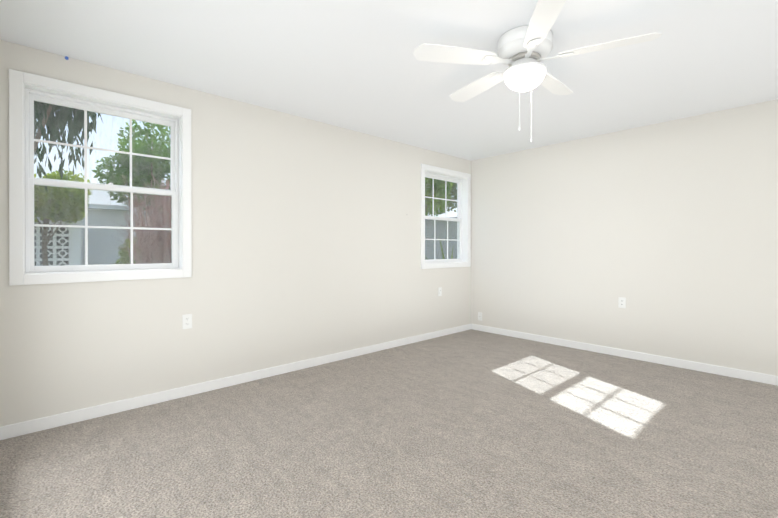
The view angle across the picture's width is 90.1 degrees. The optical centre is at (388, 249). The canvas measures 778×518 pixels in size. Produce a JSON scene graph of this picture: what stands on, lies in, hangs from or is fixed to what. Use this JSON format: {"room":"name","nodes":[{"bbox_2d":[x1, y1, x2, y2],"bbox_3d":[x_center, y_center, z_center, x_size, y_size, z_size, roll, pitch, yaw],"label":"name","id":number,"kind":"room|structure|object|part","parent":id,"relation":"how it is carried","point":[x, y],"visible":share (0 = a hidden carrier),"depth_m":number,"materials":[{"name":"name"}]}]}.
{"room":"empty bedroom","nodes":[
{"label":"empty bedroom","id":0,"kind":"room"},
{"bbox_2d":[0,40,470,426],"bbox_3d":[-0.647,-0.066,4.045,5.150,2.440,0.150,0,0,-42],"label":"wall","id":1,"kind":"structure","parent":0,"point":[306,238],"depth_m":3.37,"materials":[{"name":"white paint"}]},
{"bbox_2d":[9,69,191,285],"bbox_3d":[-2.003,-0.447,2.790,1.035,1.330,0.168,0,0,-42],"label":"window","id":2,"kind":"structure","parent":1,"relation":"in","point":[28,92],"depth_m":2.71,"materials":[{"name":"white plastic"}]},
{"bbox_3d":[-2.043,-0.728,2.833,0.863,0.596,0.026,0,0,-42],"label":"window sash","id":3,"kind":"part","parent":2,"relation":"part of","materials":[{"name":"white wood"}]},
{"bbox_3d":[-2.058,-0.173,2.850,0.863,0.617,0.007,0,0,-42],"label":"screen frame","id":4,"kind":"part","parent":2,"relation":"part of","materials":[{"name":"white plastic"}]},
{"bbox_3d":[-2.023,-0.164,2.812,0.863,0.600,0.026,0,0,-42],"label":"window sash","id":5,"kind":"part","parent":2,"relation":"part of","materials":[{"name":"white wood"}]},
{"bbox_3d":[-2.043,-0.725,2.833,0.813,0.528,0.004,0,0,-42],"label":"upper window sash glass","id":6,"kind":"part","parent":2,"relation":"part of","materials":[{"name":"clear glass"}]},
{"bbox_3d":[-2.023,-0.162,2.812,0.813,0.542,0.004,0,0,-42],"label":"lower window sash glass","id":7,"kind":"part","parent":2,"relation":"part of","materials":[{"name":"clear glass"}]},
{"bbox_2d":[34,185,171,265],"bbox_3d":[-2.059,-0.172,2.852,0.843,0.610,0.001,0,0,-42],"label":"screen","id":8,"kind":"object","parent":2,"relation":"attached to","point":[125,223],"depth_m":2.82,"materials":[{"name":"grey metal"}]},
{"bbox_2d":[182,314,191,328],"bbox_3d":[-1.596,0.567,3.071,0.070,0.114,0.008,0,0,-42],"label":"electrical outlet","id":9,"kind":"object","parent":1,"relation":"attached to","point":[186,321],"visible":1,"depth_m":3.07,"materials":[{"name":"white plastic"}]},
{"bbox_2d":[0,324,471,439],"bbox_3d":[-0.592,1.113,3.989,4.850,0.082,0.013,0,0,-42],"label":"baseboard","id":10,"kind":"structure","parent":1,"relation":"attached to","point":[38,424],"depth_m":3.08,"materials":[{"name":"white paint"}]},
{"bbox_2d":[438,287,441,295],"bbox_3d":[0.676,0.555,5.152,0.070,0.114,0.008,0,0,-42],"label":"electrical outlet","id":11,"kind":"object","parent":1,"relation":"attached to","point":[439,291],"visible":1,"depth_m":5.15,"materials":[{"name":"white plastic"}]},
{"bbox_2d":[421,163,470,268],"bbox_3d":[0.737,-0.425,5.299,1.035,1.330,0.168,0,0,-42],"label":"window","id":12,"kind":"structure","parent":1,"relation":"in","point":[460,196],"depth_m":5.42,"materials":[{"name":"white plastic"}]},
{"bbox_2d":[425,220,456,258],"bbox_3d":[0.681,-0.150,5.361,0.843,0.610,0.001,0,0,-42],"label":"screen","id":13,"kind":"object","parent":12,"relation":"attached to","point":[440,240],"depth_m":5.39,"materials":[{"name":"grey metal"}]},
{"bbox_3d":[0.697,-0.703,5.341,0.813,0.528,0.004,0,0,-42],"label":"upper window sash glass","id":14,"kind":"part","parent":12,"relation":"part of","materials":[{"name":"clear glass"}]},
{"bbox_3d":[0.682,-0.151,5.359,0.863,0.617,0.007,0,0,-42],"label":"screen frame","id":15,"kind":"part","parent":12,"relation":"part of","materials":[{"name":"white plastic"}]},
{"bbox_3d":[0.697,-0.706,5.341,0.863,0.596,0.026,0,0,-42],"label":"window sash","id":16,"kind":"part","parent":12,"relation":"part of","materials":[{"name":"white wood"}]},
{"bbox_3d":[0.717,-0.140,5.321,0.813,0.542,0.004,0,0,-42],"label":"lower window sash glass","id":17,"kind":"part","parent":12,"relation":"part of","materials":[{"name":"clear glass"}]},
{"bbox_3d":[0.717,-0.142,5.321,0.863,0.600,0.026,0,0,-42],"label":"window sash","id":18,"kind":"part","parent":12,"relation":"part of","materials":[{"name":"white wood"}]},
{"bbox_2d":[0,329,777,517],"bbox_3d":[0.863,1.219,2.401,5.150,0.120,4.620,0,0,-42],"label":"floor","id":19,"kind":"structure","parent":0,"point":[471,423],"depth_m":2.29,"materials":[{"name":"carpet"}]},
{"bbox_2d":[0,0,777,160],"bbox_3d":[0.863,-1.341,2.393,5.150,0.120,4.620,0,0,-42],"label":"ceiling","id":20,"kind":"structure","parent":0,"point":[356,65],"depth_m":2.59,"materials":[{"name":"white paint"}]},
{"bbox_2d":[413,0,661,141],"bbox_3d":[0.848,-0.983,2.399,1.285,0.596,1.322,0,0,-42],"label":"ceiling fan","id":21,"kind":"object","parent":20,"relation":"hanging from","point":[524,51],"visible":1,"depth_m":2.26,"materials":[{"name":"white painted metal"},{"name":"white painted wood"},{"name":"frosted glass"}]},
{"bbox_3d":[0.392,-1.141,2.282,0.455,0.032,0.335,0,0,-42],"label":"blade","id":22,"kind":"part","parent":21,"relation":"part of","materials":[{"name":"white wood"}]},
{"bbox_3d":[0.618,-1.142,2.746,0.221,0.032,0.499,0,0,-42],"label":"blade","id":23,"kind":"part","parent":21,"relation":"part of","materials":[{"name":"white wood"}]},
{"bbox_3d":[0.757,-0.884,2.245,0.020,0.391,0.011,0,0,-42],"label":"pull chain","id":24,"kind":"part","parent":21,"relation":"part of","materials":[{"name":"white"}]},
{"bbox_3d":[0.767,-1.139,1.924,0.423,0.032,0.379,0,0,-42],"label":"blade","id":25,"kind":"part","parent":21,"relation":"part of","materials":[{"name":"white wood"}]},
{"bbox_3d":[1.120,-1.142,2.680,0.503,0.032,0.151,0,0,-42],"label":"blade","id":26,"kind":"part","parent":21,"relation":"part of","materials":[{"name":"white wood"}]},
{"bbox_3d":[1.221,-1.140,2.174,0.273,0.032,0.486,0,0,-42],"label":"blade","id":27,"kind":"part","parent":21,"relation":"part of","materials":[{"name":"white wood"}]},
{"bbox_2d":[471,99,777,375],"bbox_3d":[2.706,-0.066,4.085,0.150,2.440,4.320,0,0,-42],"label":"wall","id":28,"kind":"structure","parent":0,"point":[668,230],"depth_m":4.03,"materials":[{"name":"white paint"}]},
{"bbox_2d":[478,312,481,320],"bbox_3d":[1.289,0.944,5.513,0.016,0.114,0.070,0,0,-42],"label":"outlet","id":29,"kind":"object","parent":28,"relation":"attached to","point":[479,315],"visible":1,"depth_m":5.51,"materials":[{"name":"white plastic"}]},
{"bbox_2d":[618,297,625,307],"bbox_3d":[2.511,0.569,4.184,0.008,0.114,0.070,0,0,-42],"label":"electrical outlet","id":30,"kind":"object","parent":28,"relation":"attached to","point":[621,302],"visible":1,"depth_m":4.18,"materials":[{"name":"white plastic"}]},
{"bbox_2d":[472,324,777,385],"bbox_3d":[2.646,1.113,4.034,0.013,0.082,4.294,0,0,-42],"label":"baseboard","id":31,"kind":"structure","parent":28,"relation":"attached to","point":[730,372],"depth_m":4.02,"materials":[{"name":"white paint"}]},
{"label":"outside","id":32,"kind":"structure","parent":0,"visible":0},
{"bbox_3d":[-10.357,1.509,18.467,70.000,0.200,55.470,0,0,-42],"label":"ground","id":33,"kind":"structure","parent":32,"visible":0},
{"bbox_2d":[34,219,81,272],"bbox_3d":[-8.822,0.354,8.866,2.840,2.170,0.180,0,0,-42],"label":"wall","id":34,"kind":"structure","parent":33,"relation":"on","point":[78,255],"depth_m":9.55,"materials":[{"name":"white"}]},
{"bbox_2d":[34,169,92,265],"bbox_3d":[-7.539,-0.241,8.447,1.818,3.365,1.634,0,0,-42],"label":"tree","id":35,"kind":"object","parent":33,"relation":"on","point":[49,188],"depth_m":8.43,"materials":[{"name":"green plant"}]},
{"bbox_2d":[34,101,102,191],"bbox_3d":[-6.043,-1.209,6.085,2.672,5.316,2.583,0,0,-42],"label":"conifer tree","id":36,"kind":"object","parent":33,"relation":"on","point":[53,120],"depth_m":6.79,"materials":[{"name":"green plant"}]},
{"bbox_2d":[81,204,166,264],"bbox_3d":[-12.962,-0.084,16.124,15.600,3.000,8.000,0,0,-42],"label":"neighbouring house","id":37,"kind":"structure","parent":33,"relation":"on","point":[101,235],"depth_m":13.72,"materials":[{"name":"white paint"}]},
{"bbox_2d":[93,120,170,235],"bbox_3d":[-7.524,-1.270,12.546,3.244,5.400,3.669,0,0,-42],"label":"tree","id":38,"kind":"object","parent":33,"relation":"on","point":[142,159],"depth_m":11.78,"materials":[{"name":"green plant"}]},
{"bbox_2d":[116,237,149,263],"bbox_3d":[-4.922,0.582,7.753,1.231,1.722,1.505,0,0,-42],"label":"bush","id":39,"kind":"object","parent":33,"relation":"on","point":[124,257],"depth_m":7.26,"materials":[{"name":"green plant"}]},
{"bbox_2d":[111,172,171,269],"bbox_3d":[-3.892,0.074,6.718,1.492,2.749,1.373,0,0,-42],"label":"shrub","id":40,"kind":"object","parent":33,"relation":"on","point":[156,257],"depth_m":6.48,"materials":[{"name":"green plant"}]},
{"bbox_2d":[425,177,453,215],"bbox_3d":[0.785,-0.340,10.101,1.731,3.551,1.690,0,0,-42],"label":"tree","id":41,"kind":"object","parent":33,"relation":"on","point":[439,191],"depth_m":9.68,"materials":[{"name":"green plant"}]},
{"bbox_2d":[425,217,456,259],"bbox_3d":[-0.020,0.267,12.654,0.300,2.320,16.000,0,0,-42],"label":"wall","id":42,"kind":"structure","parent":33,"relation":"on","point":[442,235],"depth_m":10.90,"materials":[{"name":"grey paint"}]},
{"bbox_2d":[425,182,456,215],"bbox_3d":[1.208,-1.644,15.710,4.682,6.129,3.936,0,0,-42],"label":"tree","id":43,"kind":"object","parent":33,"relation":"on","point":[453,190],"depth_m":15.39,"materials":[{"name":"green plant"}]}
]}

